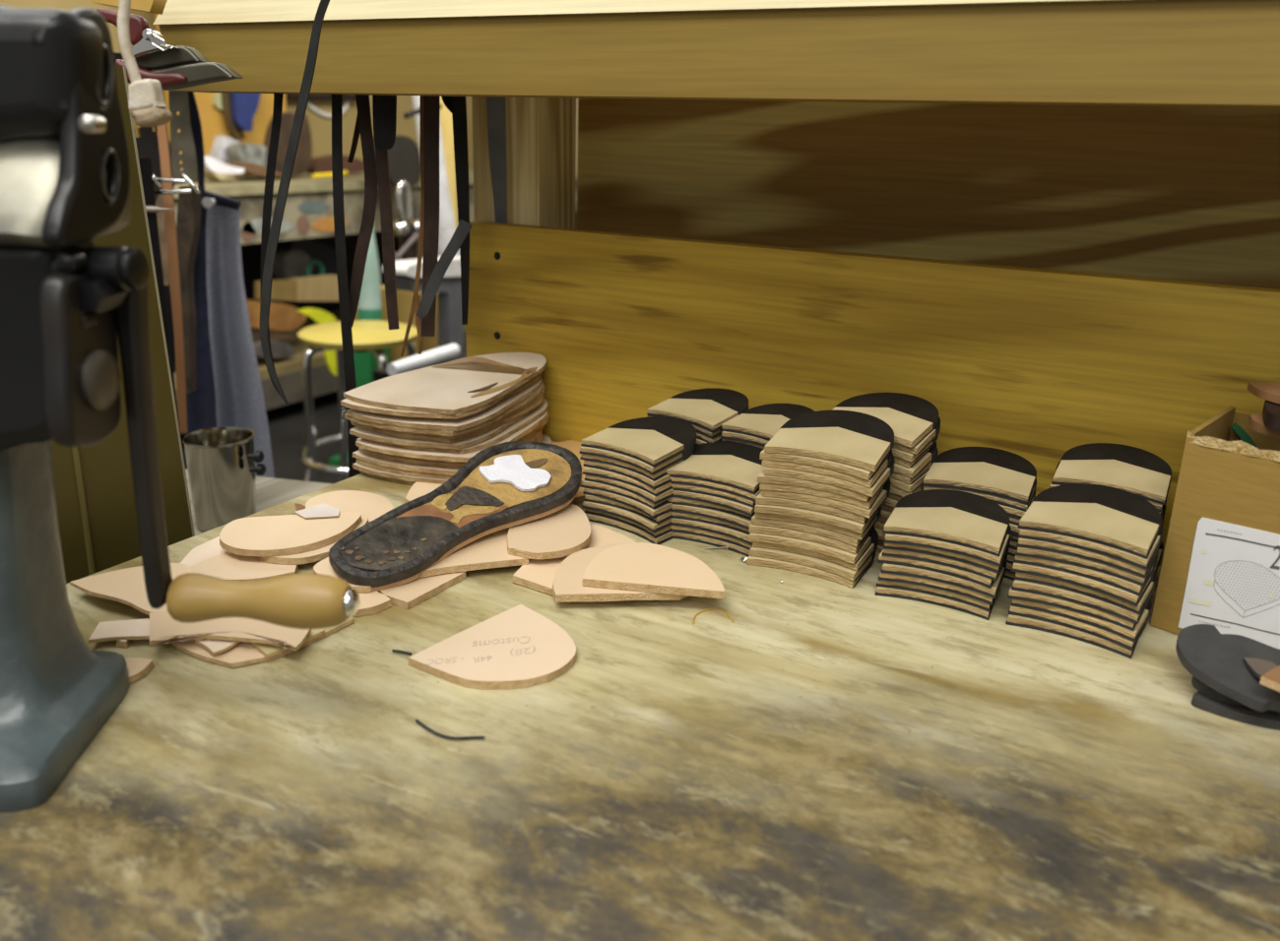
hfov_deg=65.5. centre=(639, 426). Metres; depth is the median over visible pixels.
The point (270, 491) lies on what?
side table
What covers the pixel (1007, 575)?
lift
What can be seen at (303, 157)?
flap
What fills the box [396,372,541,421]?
sheet
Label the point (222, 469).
mug
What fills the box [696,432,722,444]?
lift
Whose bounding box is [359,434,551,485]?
sheet
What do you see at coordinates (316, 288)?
carton
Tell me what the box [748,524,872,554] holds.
lift
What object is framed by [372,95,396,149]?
tab
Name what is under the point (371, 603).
leather offcut
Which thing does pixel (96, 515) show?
wooden panel
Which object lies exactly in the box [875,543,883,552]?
lift
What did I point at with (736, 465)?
lift
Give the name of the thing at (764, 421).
lift
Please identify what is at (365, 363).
stand
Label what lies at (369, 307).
bottle
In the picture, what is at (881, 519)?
lift
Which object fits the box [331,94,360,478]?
leather strap
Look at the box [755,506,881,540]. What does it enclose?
lift
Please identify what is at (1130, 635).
lift
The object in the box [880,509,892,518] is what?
lift
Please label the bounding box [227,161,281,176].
flap
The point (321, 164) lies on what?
flap
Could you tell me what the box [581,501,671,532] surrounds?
lift
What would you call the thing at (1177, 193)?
plywood panel
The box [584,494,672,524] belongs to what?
lift
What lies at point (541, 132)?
post
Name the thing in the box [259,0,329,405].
leather strap
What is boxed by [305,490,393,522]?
disc
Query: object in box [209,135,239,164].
paper bag
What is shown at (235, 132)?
cloth
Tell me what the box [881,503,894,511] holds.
lift
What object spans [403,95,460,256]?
hose
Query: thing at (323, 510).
paper scrap
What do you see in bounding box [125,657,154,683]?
leather offcut
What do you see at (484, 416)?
sheet
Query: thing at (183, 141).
metal strip
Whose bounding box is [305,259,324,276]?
ring
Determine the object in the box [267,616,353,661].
leather offcut
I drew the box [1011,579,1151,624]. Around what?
lift
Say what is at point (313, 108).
cable loop
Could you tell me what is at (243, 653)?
leather offcut
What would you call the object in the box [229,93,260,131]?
cloth
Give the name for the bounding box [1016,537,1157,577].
lift
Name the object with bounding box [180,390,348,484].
floor
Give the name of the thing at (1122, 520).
lift
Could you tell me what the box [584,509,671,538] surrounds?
lift
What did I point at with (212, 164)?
paper sheet
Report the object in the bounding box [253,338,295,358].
shoe
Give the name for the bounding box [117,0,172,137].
plug
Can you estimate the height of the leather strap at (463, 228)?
0.080 m
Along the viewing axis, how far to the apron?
1.53 m
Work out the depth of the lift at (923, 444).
0.65 m
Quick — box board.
[114,52,123,60]
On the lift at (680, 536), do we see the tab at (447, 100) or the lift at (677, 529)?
the lift at (677, 529)
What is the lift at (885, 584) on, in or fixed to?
on the lift at (880, 591)
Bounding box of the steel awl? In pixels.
[145,205,174,212]
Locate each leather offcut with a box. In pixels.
[69,563,191,615]
[88,618,149,642]
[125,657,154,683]
[149,611,311,651]
[169,640,267,667]
[180,536,228,567]
[189,552,298,581]
[194,639,240,655]
[251,629,324,658]
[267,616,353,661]
[313,557,373,592]
[351,590,392,617]
[379,572,466,609]
[417,531,528,578]
[1246,382,1279,403]
[1248,413,1279,438]
[1259,665,1279,692]
[1262,399,1279,431]
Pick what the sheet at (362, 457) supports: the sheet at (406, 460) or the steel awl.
the sheet at (406, 460)
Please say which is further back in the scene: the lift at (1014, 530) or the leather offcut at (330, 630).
the lift at (1014, 530)
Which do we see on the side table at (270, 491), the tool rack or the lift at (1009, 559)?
the tool rack
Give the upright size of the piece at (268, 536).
0.004 m
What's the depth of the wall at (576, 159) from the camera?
6.29 m
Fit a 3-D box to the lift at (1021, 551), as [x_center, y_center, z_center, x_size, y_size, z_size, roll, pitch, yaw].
[0.263,0.067,0.579,0.067,0.012,0.071,13,20,33]
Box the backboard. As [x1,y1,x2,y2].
[465,220,1279,565]
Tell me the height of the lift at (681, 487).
0.010 m
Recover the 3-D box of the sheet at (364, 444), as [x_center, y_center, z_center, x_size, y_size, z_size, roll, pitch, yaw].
[-0.144,0.000,0.833,0.109,0.010,0.161,9,18,23]
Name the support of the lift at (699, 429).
on the lift at (699, 436)
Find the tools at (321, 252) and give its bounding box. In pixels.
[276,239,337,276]
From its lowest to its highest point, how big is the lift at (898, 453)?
0.015 m
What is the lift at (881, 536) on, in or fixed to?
on the lift
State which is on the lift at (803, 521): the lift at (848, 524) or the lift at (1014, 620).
the lift at (848, 524)
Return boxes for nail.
[704,544,728,550]
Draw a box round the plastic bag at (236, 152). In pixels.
[226,142,266,167]
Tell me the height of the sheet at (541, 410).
0.010 m
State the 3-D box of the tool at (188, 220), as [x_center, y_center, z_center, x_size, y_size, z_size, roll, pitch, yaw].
[-0.617,-0.184,1.360,0.053,0.282,0.022,2,16,0]
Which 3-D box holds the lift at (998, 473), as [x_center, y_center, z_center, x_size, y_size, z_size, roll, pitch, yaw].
[0.229,0.029,0.663,0.065,0.013,0.069,10,18,26]
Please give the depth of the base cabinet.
3.53 m
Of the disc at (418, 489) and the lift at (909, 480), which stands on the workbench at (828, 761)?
the disc at (418, 489)
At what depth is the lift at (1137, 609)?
0.56 m
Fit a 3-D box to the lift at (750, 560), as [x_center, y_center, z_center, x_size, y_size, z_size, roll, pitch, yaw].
[0.118,0.084,0.669,0.072,0.006,0.076,10,18,25]
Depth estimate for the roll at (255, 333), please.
4.05 m
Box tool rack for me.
[138,157,199,440]
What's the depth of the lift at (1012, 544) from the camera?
0.64 m
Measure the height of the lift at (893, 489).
0.012 m
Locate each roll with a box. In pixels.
[246,299,307,330]
[251,328,293,338]
[386,343,460,376]
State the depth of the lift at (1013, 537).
0.63 m
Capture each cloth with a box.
[212,92,222,111]
[221,93,246,138]
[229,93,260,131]
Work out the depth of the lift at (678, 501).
0.68 m
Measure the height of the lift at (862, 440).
0.016 m
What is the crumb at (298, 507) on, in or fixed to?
on the workbench at (828, 761)
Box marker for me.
[311,170,348,179]
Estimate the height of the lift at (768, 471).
0.014 m
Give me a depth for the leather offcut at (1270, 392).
0.56 m
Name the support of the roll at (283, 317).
on the roll at (255, 333)
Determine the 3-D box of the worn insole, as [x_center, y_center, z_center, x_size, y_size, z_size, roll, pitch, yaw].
[-0.111,0.055,0.662,0.082,0.044,0.204,11,19,28]
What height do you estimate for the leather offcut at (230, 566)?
0.004 m
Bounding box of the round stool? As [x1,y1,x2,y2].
[297,320,417,482]
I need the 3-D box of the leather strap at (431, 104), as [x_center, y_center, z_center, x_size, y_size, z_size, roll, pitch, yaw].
[-0.169,-0.172,0.803,0.021,0.201,0.005,-1,17,-9]
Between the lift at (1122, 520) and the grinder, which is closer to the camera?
the lift at (1122, 520)
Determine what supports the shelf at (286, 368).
attached to the workbench at (308, 214)
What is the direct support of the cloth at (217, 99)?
hanging from the wall panel at (213, 122)
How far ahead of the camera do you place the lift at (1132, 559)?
0.55 m
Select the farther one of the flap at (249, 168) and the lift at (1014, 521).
the flap at (249, 168)
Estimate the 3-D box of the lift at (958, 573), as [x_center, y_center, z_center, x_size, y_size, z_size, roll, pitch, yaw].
[0.192,0.076,0.623,0.067,0.009,0.071,10,19,27]
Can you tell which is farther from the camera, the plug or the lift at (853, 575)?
the lift at (853, 575)
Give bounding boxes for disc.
[258,515,368,565]
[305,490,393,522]
[405,481,442,503]
[548,440,585,504]
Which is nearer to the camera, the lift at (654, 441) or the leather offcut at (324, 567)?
the leather offcut at (324, 567)
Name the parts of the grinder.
chrome globe, chrome globe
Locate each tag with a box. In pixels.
[297,308,336,323]
[323,349,336,376]
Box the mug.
[182,426,265,531]
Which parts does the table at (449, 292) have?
grey rail, grey leg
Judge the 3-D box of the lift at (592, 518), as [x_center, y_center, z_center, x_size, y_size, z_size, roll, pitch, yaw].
[0.008,0.065,0.724,0.067,0.005,0.070,15,21,37]
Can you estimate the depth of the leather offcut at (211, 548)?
0.64 m
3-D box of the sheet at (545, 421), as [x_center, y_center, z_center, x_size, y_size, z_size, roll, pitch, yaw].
[-0.145,0.002,0.842,0.105,0.008,0.158,12,19,30]
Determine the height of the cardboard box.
0.120 m
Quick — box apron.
[184,91,274,478]
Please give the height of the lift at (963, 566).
0.009 m
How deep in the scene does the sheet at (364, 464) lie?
0.78 m
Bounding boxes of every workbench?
[0,440,1279,940]
[173,167,577,410]
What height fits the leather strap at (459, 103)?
0.197 m
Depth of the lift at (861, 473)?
0.62 m
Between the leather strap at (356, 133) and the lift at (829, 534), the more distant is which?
the leather strap at (356, 133)
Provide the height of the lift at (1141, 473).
0.015 m
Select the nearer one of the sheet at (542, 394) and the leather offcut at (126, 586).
the leather offcut at (126, 586)
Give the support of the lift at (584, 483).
on the lift at (666, 508)
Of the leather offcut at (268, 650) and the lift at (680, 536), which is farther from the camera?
the lift at (680, 536)
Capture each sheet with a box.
[204,156,244,174]
[204,171,265,180]
[340,386,518,419]
[343,352,546,414]
[344,383,543,436]
[346,378,542,431]
[349,407,535,449]
[351,394,544,443]
[352,429,542,475]
[352,436,543,484]
[355,411,547,462]
[356,412,548,463]
[356,433,542,479]
[358,425,544,468]
[359,385,544,438]
[359,398,548,453]
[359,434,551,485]
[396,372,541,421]
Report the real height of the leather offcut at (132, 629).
0.002 m
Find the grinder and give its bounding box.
[392,180,420,260]
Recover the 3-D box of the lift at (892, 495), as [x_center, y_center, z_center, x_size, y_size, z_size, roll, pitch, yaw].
[0.171,0.032,0.698,0.069,0.011,0.073,13,20,33]
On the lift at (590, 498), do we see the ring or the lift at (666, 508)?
the lift at (666, 508)
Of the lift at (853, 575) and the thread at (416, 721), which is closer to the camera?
the thread at (416, 721)
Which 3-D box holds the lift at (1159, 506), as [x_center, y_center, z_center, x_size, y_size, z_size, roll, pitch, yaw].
[0.298,0.032,0.630,0.063,0.014,0.067,11,19,27]
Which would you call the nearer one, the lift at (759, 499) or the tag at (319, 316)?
the lift at (759, 499)
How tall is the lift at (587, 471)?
0.010 m
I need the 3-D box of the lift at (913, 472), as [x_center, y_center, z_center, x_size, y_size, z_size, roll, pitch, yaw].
[0.169,0.013,0.688,0.070,0.014,0.073,13,20,33]
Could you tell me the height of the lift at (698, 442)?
0.012 m
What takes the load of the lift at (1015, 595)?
on the lift at (1130, 635)
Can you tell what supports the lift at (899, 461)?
on the lift at (913, 472)
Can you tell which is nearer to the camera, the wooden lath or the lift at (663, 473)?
the lift at (663, 473)
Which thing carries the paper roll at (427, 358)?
on the bin
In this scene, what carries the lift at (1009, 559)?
on the lift at (1008, 566)
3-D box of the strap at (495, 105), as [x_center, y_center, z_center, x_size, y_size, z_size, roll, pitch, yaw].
[-0.123,-0.237,0.882,0.025,0.128,0.004,0,17,-4]
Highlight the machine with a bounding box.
[373,134,420,187]
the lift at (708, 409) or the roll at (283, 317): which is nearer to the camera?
the lift at (708, 409)
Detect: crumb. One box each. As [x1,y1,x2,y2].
[115,640,129,647]
[294,503,305,511]
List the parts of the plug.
cord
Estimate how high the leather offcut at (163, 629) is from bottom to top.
0.002 m
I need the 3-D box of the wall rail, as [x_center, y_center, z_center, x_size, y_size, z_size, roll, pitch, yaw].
[-1.556,-1.631,4.909,0.044,0.060,0.489,11,19,28]
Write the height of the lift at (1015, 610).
0.006 m
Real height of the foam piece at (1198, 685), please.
0.005 m
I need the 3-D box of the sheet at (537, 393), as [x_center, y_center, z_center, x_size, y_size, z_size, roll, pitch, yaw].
[-0.148,-0.022,0.826,0.107,0.014,0.163,11,19,29]
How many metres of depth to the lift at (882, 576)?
0.60 m
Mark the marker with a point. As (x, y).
(328, 174)
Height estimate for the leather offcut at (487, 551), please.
0.004 m
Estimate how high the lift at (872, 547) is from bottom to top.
0.006 m
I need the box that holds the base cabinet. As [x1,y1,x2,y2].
[354,285,438,363]
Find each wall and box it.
[0,0,473,312]
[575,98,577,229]
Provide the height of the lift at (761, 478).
0.013 m
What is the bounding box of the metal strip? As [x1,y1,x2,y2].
[168,90,198,185]
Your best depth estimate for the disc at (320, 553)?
0.62 m
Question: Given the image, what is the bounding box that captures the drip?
[692,607,734,625]
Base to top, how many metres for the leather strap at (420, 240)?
0.224 m
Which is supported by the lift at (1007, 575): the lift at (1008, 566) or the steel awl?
the lift at (1008, 566)
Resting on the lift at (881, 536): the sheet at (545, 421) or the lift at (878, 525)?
the lift at (878, 525)
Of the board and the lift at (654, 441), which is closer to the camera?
the lift at (654, 441)
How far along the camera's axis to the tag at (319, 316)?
3.96 m
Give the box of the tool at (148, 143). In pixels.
[134,127,176,373]
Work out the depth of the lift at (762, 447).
0.72 m
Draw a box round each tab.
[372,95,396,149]
[441,96,451,113]
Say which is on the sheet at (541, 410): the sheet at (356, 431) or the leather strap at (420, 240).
the sheet at (356, 431)
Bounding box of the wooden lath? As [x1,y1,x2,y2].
[156,124,187,433]
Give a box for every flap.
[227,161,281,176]
[263,112,312,178]
[306,154,364,174]
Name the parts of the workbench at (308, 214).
pipe coil, dark panel, rail, leg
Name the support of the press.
on the workbench at (828, 761)
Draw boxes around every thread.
[391,649,412,655]
[415,719,484,740]
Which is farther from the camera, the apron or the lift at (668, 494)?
the apron
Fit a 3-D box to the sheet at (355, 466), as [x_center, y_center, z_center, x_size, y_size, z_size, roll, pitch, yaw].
[-0.146,0.021,0.842,0.107,0.005,0.164,11,20,28]
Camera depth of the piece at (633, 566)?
0.60 m
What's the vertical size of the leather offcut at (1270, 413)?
0.008 m
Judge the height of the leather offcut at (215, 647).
0.002 m
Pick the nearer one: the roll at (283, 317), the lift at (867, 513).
the lift at (867, 513)
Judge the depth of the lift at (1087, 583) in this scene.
0.56 m
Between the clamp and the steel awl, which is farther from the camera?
the steel awl
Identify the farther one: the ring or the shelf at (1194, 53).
the ring
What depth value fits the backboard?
0.73 m
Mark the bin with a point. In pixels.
(382, 373)
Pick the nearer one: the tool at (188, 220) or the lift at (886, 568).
the lift at (886, 568)
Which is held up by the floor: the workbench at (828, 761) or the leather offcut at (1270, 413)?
the workbench at (828, 761)
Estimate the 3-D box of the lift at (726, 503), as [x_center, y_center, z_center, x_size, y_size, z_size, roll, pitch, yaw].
[0.062,0.041,0.698,0.067,0.010,0.071,11,19,28]
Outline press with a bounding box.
[0,4,360,812]
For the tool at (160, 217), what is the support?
hanging from the board
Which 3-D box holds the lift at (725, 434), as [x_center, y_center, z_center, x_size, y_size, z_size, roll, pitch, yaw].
[0.101,0.002,0.726,0.058,0.014,0.061,15,21,39]
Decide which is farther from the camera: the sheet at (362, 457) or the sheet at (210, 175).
the sheet at (210, 175)
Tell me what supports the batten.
attached to the shelf at (1194, 53)
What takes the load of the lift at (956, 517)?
on the lift at (889, 539)
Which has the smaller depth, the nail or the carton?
the nail
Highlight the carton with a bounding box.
[254,274,338,301]
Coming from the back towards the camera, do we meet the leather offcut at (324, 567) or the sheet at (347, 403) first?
the sheet at (347, 403)
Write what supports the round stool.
on the floor
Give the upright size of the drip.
0.001 m
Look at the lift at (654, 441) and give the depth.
0.70 m
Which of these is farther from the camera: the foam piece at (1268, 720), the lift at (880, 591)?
the lift at (880, 591)
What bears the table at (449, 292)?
on the floor
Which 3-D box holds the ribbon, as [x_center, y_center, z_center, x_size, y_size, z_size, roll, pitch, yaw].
[0.370,0.008,0.608,0.018,0.018,0.006,11,19,28]
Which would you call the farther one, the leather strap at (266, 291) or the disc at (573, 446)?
the disc at (573, 446)
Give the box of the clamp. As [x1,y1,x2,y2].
[96,7,243,90]
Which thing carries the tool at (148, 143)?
hanging from the board
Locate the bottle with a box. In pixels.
[357,228,382,320]
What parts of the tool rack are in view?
chrome rod, rack post, chrome rod, chrome rod, chrome rod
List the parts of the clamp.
plier handle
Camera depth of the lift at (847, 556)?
0.64 m
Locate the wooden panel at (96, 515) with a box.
[50,65,194,583]
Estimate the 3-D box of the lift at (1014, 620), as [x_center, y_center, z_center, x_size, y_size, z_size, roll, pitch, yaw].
[0.262,0.111,0.593,0.067,0.006,0.071,12,19,31]
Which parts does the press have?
link plate, plate, crank arm, wooden handle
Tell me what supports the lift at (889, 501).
on the lift at (883, 506)
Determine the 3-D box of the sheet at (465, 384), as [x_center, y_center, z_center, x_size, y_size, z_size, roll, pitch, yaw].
[-0.147,-0.040,0.825,0.110,0.017,0.165,11,19,28]
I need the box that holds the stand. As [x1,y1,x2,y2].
[328,347,390,467]
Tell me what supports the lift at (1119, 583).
on the lift at (1087, 583)
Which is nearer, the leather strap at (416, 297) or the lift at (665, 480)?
the lift at (665, 480)
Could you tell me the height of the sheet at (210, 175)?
0.040 m
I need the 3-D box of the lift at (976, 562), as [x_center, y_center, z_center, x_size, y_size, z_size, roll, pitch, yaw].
[0.194,0.066,0.618,0.067,0.010,0.071,10,18,27]
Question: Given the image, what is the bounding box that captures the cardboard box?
[1150,405,1279,649]
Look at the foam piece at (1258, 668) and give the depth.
0.49 m
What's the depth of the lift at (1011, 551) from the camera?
0.64 m
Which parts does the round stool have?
leg, leg, seat, leg, leg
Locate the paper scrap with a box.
[294,503,339,518]
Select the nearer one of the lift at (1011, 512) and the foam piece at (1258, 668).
the foam piece at (1258, 668)
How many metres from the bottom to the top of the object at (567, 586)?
0.005 m
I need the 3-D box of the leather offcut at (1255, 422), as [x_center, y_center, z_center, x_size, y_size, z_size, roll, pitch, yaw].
[0.353,-0.001,0.547,0.031,0.005,0.043,11,19,28]
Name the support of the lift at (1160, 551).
on the lift
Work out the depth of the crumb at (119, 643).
0.53 m
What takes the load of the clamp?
attached to the shelf at (1194, 53)
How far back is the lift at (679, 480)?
0.67 m
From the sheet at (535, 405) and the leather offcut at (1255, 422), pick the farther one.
the sheet at (535, 405)
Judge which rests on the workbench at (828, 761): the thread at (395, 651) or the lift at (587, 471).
the thread at (395, 651)
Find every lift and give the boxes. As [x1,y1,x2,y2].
[579,445,694,475]
[579,479,667,510]
[580,416,696,467]
[580,445,695,481]
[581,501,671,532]
[582,466,672,497]
[583,460,671,490]
[583,487,672,518]
[584,474,673,505]
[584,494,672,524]
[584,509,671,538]
[585,513,673,544]
[646,387,748,433]
[646,415,722,439]
[666,441,765,494]
[666,497,755,519]
[670,476,762,502]
[670,525,752,549]
[671,483,756,508]
[671,504,751,529]
[671,512,750,534]
[671,517,752,545]
[672,490,755,516]
[672,531,749,557]
[694,438,706,446]
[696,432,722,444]
[720,403,814,441]
[721,431,768,446]
[722,439,764,448]
[746,555,870,588]
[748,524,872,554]
[748,526,874,564]
[749,546,876,581]
[751,514,875,546]
[752,528,878,571]
[754,504,880,533]
[755,490,868,523]
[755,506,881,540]
[757,466,871,502]
[759,482,885,509]
[760,449,890,480]
[761,449,892,488]
[762,478,890,518]
[764,409,894,472]
[764,453,894,497]
[832,392,938,447]
[874,521,885,529]
[874,527,886,540]
[874,586,996,620]
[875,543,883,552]
[876,578,991,611]
[877,515,888,523]
[877,550,994,588]
[878,573,994,605]
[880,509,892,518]
[880,560,1006,598]
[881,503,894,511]
[881,548,1008,581]
[882,489,1009,557]
[883,497,898,508]
[883,524,1011,567]
[883,540,1010,574]
[888,492,902,500]
[889,471,927,492]
[890,448,938,484]
[890,484,923,497]
[892,434,938,462]
[893,416,940,454]
[893,442,936,478]
[894,444,934,468]
[922,447,1036,505]
[922,478,1036,511]
[998,492,1035,518]
[1003,571,1015,580]
[1005,563,1016,574]
[1005,614,1138,659]
[1006,555,1015,564]
[1007,584,1136,631]
[1008,515,1020,525]
[1008,547,1017,557]
[1008,605,1147,650]
[1009,523,1020,535]
[1009,539,1017,549]
[1010,533,1019,542]
[1010,598,1151,642]
[1011,563,1153,606]
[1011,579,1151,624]
[1013,555,1156,596]
[1013,569,1156,615]
[1015,547,1156,586]
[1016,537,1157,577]
[1017,483,1161,559]
[1018,523,1162,570]
[1049,460,1163,512]
[1051,443,1172,505]
[1154,541,1163,573]
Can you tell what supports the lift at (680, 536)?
on the workbench at (828, 761)
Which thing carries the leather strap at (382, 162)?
hanging from the shelf at (1194, 53)
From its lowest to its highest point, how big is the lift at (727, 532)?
0.006 m
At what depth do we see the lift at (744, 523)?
0.68 m
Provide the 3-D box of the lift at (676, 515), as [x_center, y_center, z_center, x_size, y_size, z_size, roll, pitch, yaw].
[0.061,0.056,0.704,0.067,0.008,0.071,10,18,25]
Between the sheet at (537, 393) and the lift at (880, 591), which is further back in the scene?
the sheet at (537, 393)
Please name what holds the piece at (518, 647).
on the workbench at (828, 761)
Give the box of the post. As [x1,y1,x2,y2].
[471,96,575,229]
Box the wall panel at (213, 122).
[155,13,286,175]
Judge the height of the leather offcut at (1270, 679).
0.004 m
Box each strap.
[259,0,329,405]
[259,93,283,398]
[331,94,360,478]
[347,115,360,162]
[349,94,377,327]
[375,148,399,329]
[400,95,424,356]
[414,295,423,354]
[416,219,472,319]
[421,95,440,336]
[451,96,469,324]
[486,96,507,223]
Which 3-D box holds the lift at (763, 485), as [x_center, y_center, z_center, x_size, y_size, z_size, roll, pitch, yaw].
[0.125,0.031,0.657,0.072,0.012,0.076,10,18,25]
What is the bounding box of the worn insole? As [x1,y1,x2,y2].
[328,441,581,591]
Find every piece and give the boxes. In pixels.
[219,512,361,556]
[408,604,575,689]
[582,542,724,598]
[1191,675,1279,714]
[1191,691,1279,730]
[1242,657,1278,679]
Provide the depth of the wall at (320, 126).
5.01 m
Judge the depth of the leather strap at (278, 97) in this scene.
0.81 m
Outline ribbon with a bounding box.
[1230,423,1257,447]
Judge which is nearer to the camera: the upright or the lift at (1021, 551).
the lift at (1021, 551)
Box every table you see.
[185,469,331,535]
[382,256,462,348]
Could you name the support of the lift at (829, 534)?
on the lift at (769, 530)
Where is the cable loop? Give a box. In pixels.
[307,100,350,118]
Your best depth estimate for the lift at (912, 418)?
0.68 m
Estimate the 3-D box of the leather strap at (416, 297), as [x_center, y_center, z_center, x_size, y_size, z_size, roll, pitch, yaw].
[-0.189,-0.087,0.849,0.006,0.051,0.003,-9,20,-33]
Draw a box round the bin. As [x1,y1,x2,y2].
[373,348,466,382]
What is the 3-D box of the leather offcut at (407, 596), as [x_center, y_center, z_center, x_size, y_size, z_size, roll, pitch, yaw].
[-0.138,0.095,0.608,0.040,0.004,0.052,11,19,28]
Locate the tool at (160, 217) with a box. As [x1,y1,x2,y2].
[155,194,169,285]
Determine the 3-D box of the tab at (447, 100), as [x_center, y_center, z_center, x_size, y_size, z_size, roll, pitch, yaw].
[-0.154,-0.266,0.811,0.017,0.029,0.004,2,16,0]
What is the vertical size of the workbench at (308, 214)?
0.935 m
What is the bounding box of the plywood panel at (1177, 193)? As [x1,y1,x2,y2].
[576,98,1279,289]
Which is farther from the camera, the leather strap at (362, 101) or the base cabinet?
the base cabinet
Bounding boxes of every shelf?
[153,0,1279,108]
[173,310,465,399]
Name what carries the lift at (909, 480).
on the lift at (902, 485)
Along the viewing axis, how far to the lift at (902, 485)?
0.65 m
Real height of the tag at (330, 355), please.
0.122 m
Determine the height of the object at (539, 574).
0.004 m
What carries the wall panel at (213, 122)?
on the workbench at (308, 214)
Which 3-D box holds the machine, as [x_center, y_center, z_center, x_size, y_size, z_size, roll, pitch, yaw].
[-1.047,-1.129,4.231,0.120,0.212,0.220,11,19,28]
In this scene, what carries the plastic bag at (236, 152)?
on the sheet at (210, 175)
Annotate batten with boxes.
[90,0,167,14]
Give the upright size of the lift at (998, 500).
0.012 m
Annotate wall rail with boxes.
[285,93,355,101]
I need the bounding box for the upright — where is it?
[439,96,458,228]
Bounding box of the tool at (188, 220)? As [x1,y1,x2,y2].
[176,186,201,393]
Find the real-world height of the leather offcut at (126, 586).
0.006 m

